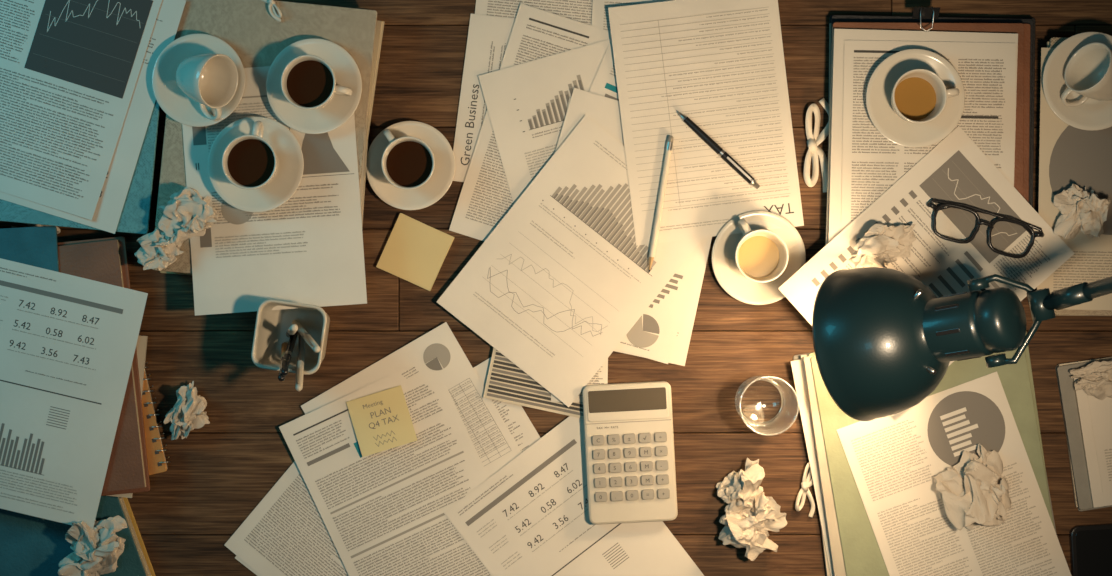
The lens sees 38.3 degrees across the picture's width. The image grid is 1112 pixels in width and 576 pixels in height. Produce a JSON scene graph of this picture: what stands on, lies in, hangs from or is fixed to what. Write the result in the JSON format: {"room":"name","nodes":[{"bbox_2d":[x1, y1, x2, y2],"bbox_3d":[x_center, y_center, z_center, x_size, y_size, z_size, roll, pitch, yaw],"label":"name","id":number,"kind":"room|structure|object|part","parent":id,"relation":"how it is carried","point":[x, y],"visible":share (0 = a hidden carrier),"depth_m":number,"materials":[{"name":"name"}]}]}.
{"room":"office","nodes":[
{"label":"office","id":0,"kind":"room"},
{"bbox_3d":[0.000,0.075,2.760,4.500,0.020,4.498,0,90,0],"label":"floor","id":1,"kind":"structure","parent":0,"visible":0},
{"bbox_2d":[0,0,1111,575],"bbox_3d":[0.000,-0.010,2.375,2.499,0.750,1.402,0,90,0],"label":"wooden desk","id":2,"kind":"object","parent":1,"relation":"on","point":[212,482],"visible":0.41,"depth_m":2.00,"materials":[{"name":"brown wood"}]},
{"bbox_2d":[0,100,159,233],"bbox_3d":[-0.617,-0.251,1.974,0.276,0.052,0.350,6,90,0],"label":"folders","id":3,"kind":"object","parent":2,"relation":"on","point":[135,214],"visible":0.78,"depth_m":1.95,"materials":[{"name":"blue cardboard"}]},
{"bbox_2d":[11,223,59,233],"bbox_3d":[-0.649,-0.074,1.992,0.063,0.010,0.026,20,90,0],"label":"ribbon bow","id":4,"kind":"object","parent":3,"relation":"attached to","point":[28,225],"visible":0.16,"depth_m":1.99,"materials":[{"name":"beige fabric"}]},
{"bbox_2d":[0,0,185,233],"bbox_3d":[-0.594,-0.238,1.947,0.210,0.001,0.297,17,90,0],"label":"figures report","id":5,"kind":"object","parent":3,"relation":"on","point":[111,201],"visible":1,"depth_m":1.95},
{"bbox_2d":[0,0,161,219],"bbox_3d":[-0.619,-0.255,1.943,0.210,0.004,0.297,18,90,0],"label":"paper document","id":6,"kind":"object","parent":5,"relation":"on","point":[70,69],"visible":1,"depth_m":1.95,"materials":[{"name":"white paper"}]},
{"bbox_2d":[0,226,170,575],"bbox_3d":[-0.656,0.225,1.977,0.367,0.046,0.602,0,90,0],"label":"notebooks","id":7,"kind":"object","parent":2,"relation":"on","point":[29,545],"visible":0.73,"depth_m":1.96,"materials":[{"name":"brown paper"}]},
{"bbox_2d":[0,258,147,527],"bbox_3d":[-0.633,0.127,1.950,0.210,0.004,0.297,13,90,0],"label":"figures report","id":8,"kind":"object","parent":7,"relation":"on","point":[68,342],"visible":1,"depth_m":1.95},
{"bbox_2d":[59,510,124,575],"bbox_3d":[-0.565,0.320,1.956,0.095,0.051,0.085,-30,90,0],"label":"crumpled paper","id":9,"kind":"object","parent":7,"relation":"on","point":[92,549],"visible":1,"depth_m":1.95,"materials":[{"name":"white paper"}]},
{"bbox_2d":[165,382,211,443],"bbox_3d":[-0.455,0.155,1.979,0.048,0.042,0.076,37,90,0],"label":"crumpled paper","id":10,"kind":"object","parent":2,"relation":"on","point":[190,411],"visible":1,"depth_m":1.97,"materials":[{"name":"white paper"}]},
{"bbox_2d":[235,555,259,575],"bbox_3d":[-0.227,0.285,1.998,0.210,0.001,0.297,38,90,0],"label":"page","id":11,"kind":"object","parent":2,"relation":"on","point":[236,557],"visible":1,"depth_m":2.00,"materials":[{"name":"white paper"}]},
{"bbox_2d":[225,461,348,575],"bbox_3d":[-0.238,0.275,1.997,0.210,0.001,0.297,40,90,0],"label":"page","id":12,"kind":"object","parent":11,"relation":"on","point":[286,534],"visible":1,"depth_m":2.00,"materials":[{"name":"white paper"}]},
{"bbox_2d":[153,0,384,274],"bbox_3d":[-0.353,-0.180,1.976,0.262,0.048,0.348,4,90,0],"label":"folders","id":13,"kind":"object","parent":2,"relation":"on","point":[248,26],"visible":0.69,"depth_m":1.95,"materials":[{"name":"beige paper"}]},
{"bbox_2d":[134,228,185,269],"bbox_3d":[-0.478,-0.047,1.930,0.062,0.032,0.052,-10,90,0],"label":"crumpled paper","id":14,"kind":"object","parent":13,"relation":"on","point":[155,251],"visible":1,"depth_m":1.93,"materials":[{"name":"white paper"}]},
{"bbox_2d":[262,0,281,21],"bbox_3d":[-0.350,-0.345,1.946,0.018,0.009,0.051,-30,90,0],"label":"ribbon bow","id":15,"kind":"object","parent":13,"relation":"on","point":[275,15],"visible":1,"depth_m":1.95,"materials":[{"name":"beige fabric"}]},
{"bbox_2d":[182,66,366,315],"bbox_3d":[-0.345,-0.122,1.949,0.210,0.004,0.297,-4,90,0],"label":"paper document","id":16,"kind":"object","parent":13,"relation":"on","point":[307,249],"visible":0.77,"depth_m":1.95,"materials":[{"name":"white paper"}]},
{"bbox_2d":[158,189,219,243],"bbox_3d":[-0.445,-0.089,1.925,0.073,0.042,0.063,-20,90,0],"label":"crumpled paper","id":17,"kind":"object","parent":16,"relation":"on","point":[186,214],"visible":1,"depth_m":1.92,"materials":[{"name":"white paper"}]},
{"bbox_2d":[152,34,244,126],"bbox_3d":[-0.432,-0.252,1.944,0.113,0.016,0.113,0,90,0],"label":"saucer","id":18,"kind":"object","parent":16,"relation":"on","point":[173,101],"visible":0.69,"depth_m":1.94,"materials":[{"name":"white ceramic"}]},
{"bbox_2d":[176,54,237,119],"bbox_3d":[-0.418,-0.241,1.909,0.072,0.072,0.078,0,90,0],"label":"coffee cup","id":19,"kind":"object","parent":18,"relation":"on","point":[211,80],"visible":1,"depth_m":1.92,"materials":[{"name":"white ceramic"}]},
{"bbox_2d":[208,117,303,212],"bbox_3d":[-0.363,-0.149,1.940,0.116,0.016,0.116,0,90,0],"label":"saucer","id":20,"kind":"object","parent":16,"relation":"on","point":[286,180],"visible":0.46,"depth_m":1.94,"materials":[{"name":"white ceramic"}]},
{"bbox_2d":[222,121,276,188],"bbox_3d":[-0.359,-0.153,1.919,0.075,0.052,0.065,-44,90,0],"label":"coffee cup","id":21,"kind":"object","parent":20,"relation":"on","point":[248,161],"visible":1,"depth_m":1.91,"materials":[{"name":"white ceramic"}]},
{"bbox_2d":[266,38,361,133],"bbox_3d":[-0.293,-0.244,1.944,0.116,0.016,0.116,0,90,0],"label":"saucer","id":22,"kind":"object","parent":16,"relation":"on","point":[326,118],"visible":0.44,"depth_m":1.94,"materials":[{"name":"white ceramic"}]},
{"bbox_2d":[281,55,351,108],"bbox_3d":[-0.290,-0.240,1.922,0.065,0.052,0.075,-42,90,0],"label":"coffee cup","id":23,"kind":"object","parent":22,"relation":"on","point":[307,81],"visible":1,"depth_m":1.91,"materials":[{"name":"white ceramic"}]},
{"bbox_2d":[251,299,329,390],"bbox_3d":[-0.318,0.067,1.925,0.086,0.151,0.101,8,90,0],"label":"pen holder","id":24,"kind":"object","parent":2,"relation":"on","point":[285,341],"visible":1,"depth_m":1.94,"materials":[{"name":"beige plastic"}]},
{"bbox_2d":[366,121,454,209],"bbox_3d":[-0.180,-0.152,1.992,0.111,0.016,0.111,0,90,0],"label":"saucer","id":25,"kind":"object","parent":2,"relation":"on","point":[435,188],"visible":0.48,"depth_m":1.99,"materials":[{"name":"white ceramic"}]},
{"bbox_2d":[381,129,434,189],"bbox_3d":[-0.185,-0.154,1.970,0.075,0.052,0.065,19,90,0],"label":"coffee cup","id":26,"kind":"object","parent":25,"relation":"on","point":[407,162],"visible":1,"depth_m":1.96,"materials":[{"name":"white ceramic"}]},
{"bbox_2d":[301,322,521,477],"bbox_3d":[-0.153,0.223,1.994,0.210,0.004,0.297,-30,90,0],"label":"pie chart report","id":27,"kind":"object","parent":2,"relation":"on","point":[435,357],"visible":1,"depth_m":2.00,"materials":[{"name":"white paper"}]},
{"bbox_2d":[279,369,491,575],"bbox_3d":[-0.187,0.263,1.993,0.210,0.004,0.297,-25,90,0],"label":"printed report","id":28,"kind":"object","parent":27,"relation":"on","point":[382,512],"visible":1,"depth_m":1.99,"materials":[{"name":"white paper"}]},
{"bbox_2d":[346,385,416,456],"bbox_3d":[-0.217,0.166,1.990,0.072,0.004,0.072,-17,90,0],"label":"sticky note","id":29,"kind":"object","parent":28,"relation":"on","point":[381,421],"visible":1,"depth_m":1.99,"materials":[{"name":"yellow paper"}]},
{"bbox_2d":[376,213,453,290],"bbox_3d":[-0.175,-0.045,1.996,0.074,0.008,0.074,24,90,0],"label":"sticky note pad","id":30,"kind":"object","parent":2,"relation":"on","point":[415,252],"visible":1,"depth_m":1.99,"materials":[{"name":"yellow paper"}]},
{"bbox_2d":[453,14,514,181],"bbox_3d":[0.028,-0.220,1.997,0.297,0.001,0.210,7,90,0],"label":"document","id":31,"kind":"object","parent":2,"relation":"on","point":[488,36],"visible":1,"depth_m":2.00,"materials":[{"name":"white paper"}]},
{"bbox_2d":[449,3,611,240],"bbox_3d":[0.011,-0.182,1.996,0.210,0.001,0.297,17,90,0],"label":"page","id":32,"kind":"object","parent":31,"relation":"on","point":[485,198],"visible":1,"depth_m":2.00,"materials":[{"name":"white paper"}]},
{"bbox_2d":[478,39,611,203],"bbox_3d":[0.044,-0.150,1.995,0.210,0.001,0.297,-16,90,0],"label":"bar chart report","id":33,"kind":"object","parent":32,"relation":"on","point":[527,103],"visible":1,"depth_m":1.99,"materials":[{"name":"white paper"}]},
{"bbox_2d":[589,45,618,100],"bbox_3d":[0.105,-0.126,1.994,0.210,0.001,0.297,23,90,0],"label":"page","id":34,"kind":"object","parent":33,"relation":"on","point":[604,84],"visible":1,"depth_m":1.99,"materials":[{"name":"white paper"}]},
{"bbox_2d":[566,98,711,365],"bbox_3d":[0.088,-0.070,1.993,0.210,0.001,0.297,12,90,0],"label":"page","id":35,"kind":"object","parent":34,"relation":"on","point":[679,352],"visible":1,"depth_m":1.99,"materials":[{"name":"white paper"}]},
{"bbox_2d":[555,88,705,363],"bbox_3d":[0.081,-0.077,1.992,0.210,0.001,0.297,16,90,0],"label":"pie chart report","id":36,"kind":"object","parent":35,"relation":"on","point":[653,336],"visible":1,"depth_m":1.99,"materials":[{"name":"white paper"}]},
{"bbox_2d":[483,348,583,418],"bbox_3d":[-0.010,0.092,1.991,0.140,0.001,0.120,12,90,0],"label":"brochure","id":37,"kind":"object","parent":36,"relation":"on","point":[506,382],"visible":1,"depth_m":1.99,"materials":[{"name":"beige paper"}]},
{"bbox_2d":[551,358,607,401],"bbox_3d":[0.030,0.077,1.990,0.070,0.001,0.130,1,90,0],"label":"slip","id":38,"kind":"object","parent":37,"relation":"on","point":[601,376],"visible":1,"depth_m":1.99,"materials":[{"name":"white paper"}]},
{"bbox_2d":[437,115,702,406],"bbox_3d":[0.026,-0.034,1.986,0.210,0.006,0.297,39,90,0],"label":"bar chart report","id":39,"kind":"object","parent":36,"relation":"on","point":[561,280],"visible":1,"depth_m":1.99,"materials":[{"name":"white paper"}]},
{"bbox_2d":[591,0,672,31],"bbox_3d":[0.145,-0.241,1.996,0.210,0.001,0.297,3,90,0],"label":"page","id":40,"kind":"object","parent":31,"relation":"on","point":[600,14],"visible":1,"depth_m":2.00,"materials":[{"name":"white paper"}]},
{"bbox_2d":[608,0,803,245],"bbox_3d":[0.186,-0.212,1.985,0.210,0.006,0.297,-7,90,0],"label":"tax form","id":41,"kind":"object","parent":40,"relation":"on","point":[720,64],"visible":1,"depth_m":1.99,"materials":[{"name":"white paper"}]},
{"bbox_2d":[649,136,673,271],"bbox_3d":[0.129,-0.103,1.984,0.008,0.008,0.172,9,90,0],"label":"pencil","id":42,"kind":"object","parent":41,"relation":"on","point":[669,145],"visible":1,"depth_m":1.98,"materials":[{"name":"beige wood"}]},
{"bbox_2d":[677,111,759,188],"bbox_3d":[0.201,-0.172,1.982,0.139,0.012,0.010,43,90,0],"label":"ballpoint pen","id":43,"kind":"object","parent":41,"relation":"on","point":[708,140],"visible":1,"depth_m":1.98,"materials":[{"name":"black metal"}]},
{"bbox_2d":[473,357,539,451],"bbox_3d":[-0.094,0.267,1.996,0.210,0.001,0.297,-31,90,0],"label":"page","id":44,"kind":"object","parent":2,"relation":"on","point":[514,416],"visible":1,"depth_m":2.00,"materials":[{"name":"white paper"}]},
{"bbox_2d":[475,0,592,24],"bbox_3d":[0.009,-0.387,1.998,0.210,0.001,0.297,6,90,0],"label":"page","id":45,"kind":"object","parent":2,"relation":"on","point":[578,10],"visible":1,"depth_m":2.00,"materials":[{"name":"white paper"}]},
{"bbox_2d":[444,416,703,575],"bbox_3d":[0.034,0.334,1.994,0.210,0.001,0.297,-38,90,0],"label":"figures report","id":46,"kind":"object","parent":2,"relation":"on","point":[530,517],"visible":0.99,"depth_m":1.99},
{"bbox_2d":[582,381,677,524],"bbox_3d":[0.092,0.204,1.983,0.110,0.020,0.172,-3,90,0],"label":"calculator","id":47,"kind":"object","parent":2,"relation":"on","point":[628,427],"visible":1,"depth_m":1.98,"materials":[{"name":"beige plastic"}]},
{"bbox_2d":[717,458,766,516],"bbox_3d":[0.233,0.247,1.974,0.065,0.052,0.061,-23,90,0],"label":"crumpled paper","id":48,"kind":"object","parent":2,"relation":"on","point":[738,491],"visible":0.98,"depth_m":1.97,"materials":[{"name":"white paper"}]},
{"bbox_2d":[717,492,781,555],"bbox_3d":[0.239,0.288,1.972,0.078,0.056,0.087,1,90,0],"label":"crumpled paper","id":49,"kind":"object","parent":2,"relation":"on","point":[747,529],"visible":0.99,"depth_m":1.96,"materials":[{"name":"white paper"}]},
{"bbox_2d":[712,211,805,304],"bbox_3d":[0.252,-0.037,1.992,0.117,0.016,0.117,0,90,0],"label":"saucer","id":50,"kind":"object","parent":2,"relation":"on","point":[727,273],"visible":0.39,"depth_m":1.99,"materials":[{"name":"white ceramic"}]},
{"bbox_2d":[735,219,788,282],"bbox_3d":[0.246,-0.041,1.970,0.075,0.052,0.065,26,90,0],"label":"coffee cup","id":51,"kind":"object","parent":50,"relation":"on","point":[761,255],"visible":1,"depth_m":1.98,"materials":[{"name":"white ceramic"}]},
{"bbox_2d":[735,376,798,435],"bbox_3d":[0.255,0.141,1.957,0.072,0.087,0.072,0,90,0],"label":"water glass","id":52,"kind":"object","parent":2,"relation":"on","point":[790,416],"visible":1,"depth_m":1.94,"materials":[{"name":"clear glass"}]},
{"bbox_2d":[790,333,1056,575],"bbox_3d":[0.464,0.234,1.985,0.295,0.030,0.351,-9,90,0],"label":"folders","id":53,"kind":"object","parent":2,"relation":"on","point":[850,544],"visible":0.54,"depth_m":1.97,"materials":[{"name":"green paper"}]},
{"bbox_2d":[795,462,814,516],"bbox_3d":[0.316,0.249,1.992,0.027,0.010,0.071,15,90,0],"label":"ribbon bow","id":54,"kind":"object","parent":53,"relation":"attached to","point":[805,483],"visible":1,"depth_m":1.99,"materials":[{"name":"beige fabric"}]},
{"bbox_2d":[837,372,1070,575],"bbox_3d":[0.495,0.278,1.968,0.210,0.002,0.297,-20,90,0],"label":"paper document","id":55,"kind":"object","parent":53,"relation":"on","point":[894,460],"visible":0.84,"depth_m":1.97,"materials":[{"name":"white paper"}]},
{"bbox_2d":[935,446,1010,535],"bbox_3d":[0.508,0.240,1.940,0.096,0.056,0.088,-33,90,0],"label":"crumpled paper","id":56,"kind":"object","parent":55,"relation":"on","point":[969,489],"visible":1,"depth_m":1.92,"materials":[{"name":"white paper"}]},
{"bbox_2d":[825,15,1035,245],"bbox_3d":[0.465,-0.170,1.979,0.268,0.042,0.341,0,90,0],"label":"clipboard","id":57,"kind":"object","parent":2,"relation":"on","point":[1020,31],"visible":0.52,"depth_m":1.96,"materials":[{"name":"black wood"}]},
{"bbox_2d":[804,98,829,191],"bbox_3d":[0.328,-0.178,1.992,0.039,0.014,0.118,2,90,0],"label":"ribbon bow","id":58,"kind":"object","parent":57,"relation":"attached to","point":[813,140],"visible":0.93,"depth_m":1.99,"materials":[{"name":"beige fabric"}]},
{"bbox_2d":[912,6,939,31],"bbox_3d":[0.451,-0.327,1.949,0.032,0.014,0.031,0,90,0],"label":"binder clip","id":59,"kind":"object","parent":57,"relation":"on","point":[921,12],"visible":1,"depth_m":1.95,"materials":[{"name":"black metal"}]},
{"bbox_2d":[841,40,1015,230],"bbox_3d":[0.455,-0.153,1.956,0.210,0.001,0.297,1,90,0],"label":"page","id":60,"kind":"object","parent":57,"relation":"on","point":[872,163],"visible":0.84,"depth_m":1.96,"materials":[{"name":"white paper"}]},
{"bbox_2d":[866,49,964,147],"bbox_3d":[0.436,-0.230,1.947,0.120,0.016,0.120,0,90,0],"label":"saucer","id":61,"kind":"object","parent":60,"relation":"on","point":[884,77],"visible":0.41,"depth_m":1.94,"materials":[{"name":"white ceramic"}]},
{"bbox_2d":[891,69,959,122],"bbox_3d":[0.437,-0.226,1.926,0.075,0.052,0.065,28,90,0],"label":"coffee cup","id":62,"kind":"object","parent":61,"relation":"on","point":[919,95],"visible":1,"depth_m":1.93,"materials":[{"name":"white ceramic"}]},
{"bbox_2d":[778,126,1074,415],"bbox_3d":[0.452,-0.021,1.955,0.297,0.007,0.210,-42,90,0],"label":"paper document","id":63,"kind":"object","parent":60,"relation":"on","point":[956,169],"visible":0.55,"depth_m":1.95,"materials":[{"name":"white paper"}]},
{"bbox_2d":[846,222,914,267],"bbox_3d":[0.393,-0.054,1.932,0.088,0.042,0.051,-45,90,0],"label":"crumpled paper","id":64,"kind":"object","parent":63,"relation":"on","point":[876,245],"visible":1,"depth_m":1.92,"materials":[{"name":"white paper"}]},
{"bbox_2d":[927,199,1043,257],"bbox_3d":[0.520,-0.071,1.946,0.148,0.013,0.050,15,90,0],"label":"eyeglasses","id":65,"kind":"object","parent":63,"relation":"on","point":[1028,227],"visible":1,"depth_m":1.94,"materials":[{"name":"black plastic"}]},
{"bbox_2d":[812,267,1111,420],"bbox_3d":[0.660,-0.059,1.758,0.797,0.484,0.177,-21,90,0],"label":"desk lamp","id":66,"kind":"object","parent":2,"relation":"on","point":[883,341],"visible":1,"depth_m":1.74,"materials":[{"name":"metal"}]},
{"bbox_3d":[0.735,-0.097,1.758,0.629,0.484,0.176,-19,90,0],"label":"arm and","id":67,"kind":"part","parent":66,"relation":"part of","materials":[{"name":"teal paint"}]},
{"bbox_2d":[1047,37,1111,315],"bbox_3d":[0.732,-0.137,1.980,0.267,0.040,0.350,0,90,0],"label":"folders","id":68,"kind":"object","parent":2,"relation":"on","point":[1053,42],"visible":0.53,"depth_m":1.96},
{"bbox_2d":[1037,48,1111,309],"bbox_3d":[0.711,-0.132,1.959,0.240,0.001,0.320,1,90,0],"label":"paper document","id":69,"kind":"object","parent":68,"relation":"on","point":[1076,157],"visible":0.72,"depth_m":1.96,"materials":[{"name":"beige paper"}]},
{"bbox_2d":[1043,32,1111,130],"bbox_3d":[0.651,-0.251,1.950,0.120,0.016,0.120,0,90,0],"label":"saucer","id":70,"kind":"object","parent":69,"relation":"on","point":[1092,115],"visible":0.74,"depth_m":1.95,"materials":[{"name":"white ceramic"}]},
{"bbox_2d":[1061,42,1111,106],"bbox_3d":[0.648,-0.257,1.915,0.076,0.072,0.074,0,90,0],"label":"coffee cup","id":71,"kind":"object","parent":70,"relation":"on","point":[1088,73],"visible":1,"depth_m":1.93,"materials":[{"name":"white ceramic"}]},
{"bbox_2d":[1053,184,1110,239],"bbox_3d":[0.636,-0.091,1.934,0.061,0.047,0.064,17,90,0],"label":"crumpled paper","id":72,"kind":"object","parent":69,"relation":"on","point":[1082,213],"visible":1,"depth_m":1.93,"materials":[{"name":"white paper"}]},
{"bbox_2d":[1055,356,1111,510],"bbox_3d":[0.752,0.169,1.988,0.238,0.024,0.187,-9,90,0],"label":"folders","id":73,"kind":"object","parent":2,"relation":"on","point":[1086,480],"visible":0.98,"depth_m":1.98,"materials":[{"name":"white paper"}]},
{"bbox_2d":[1070,361,1111,399],"bbox_3d":[0.667,0.115,1.955,0.069,0.038,0.046,-15,90,0],"label":"crumpled paper","id":74,"kind":"object","parent":73,"relation":"on","point":[1094,382],"visible":1,"depth_m":1.95,"materials":[{"name":"white paper"}]},
{"bbox_2d":[1088,380,1111,491],"bbox_3d":[0.753,0.169,1.975,0.180,0.001,0.140,-9,90,0],"label":"page","id":75,"kind":"object","parent":73,"relation":"on","point":[1100,410],"visible":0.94,"depth_m":1.98,"materials":[{"name":"white paper"}]},
{"bbox_2d":[1069,523,1111,575],"bbox_3d":[0.707,0.373,1.995,0.125,0.009,0.160,-3,90,0],"label":"tablet","id":76,"kind":"object","parent":2,"relation":"on","point":[1090,545],"visible":1,"depth_m":1.99,"materials":[{"name":"black plastic"}]}
]}

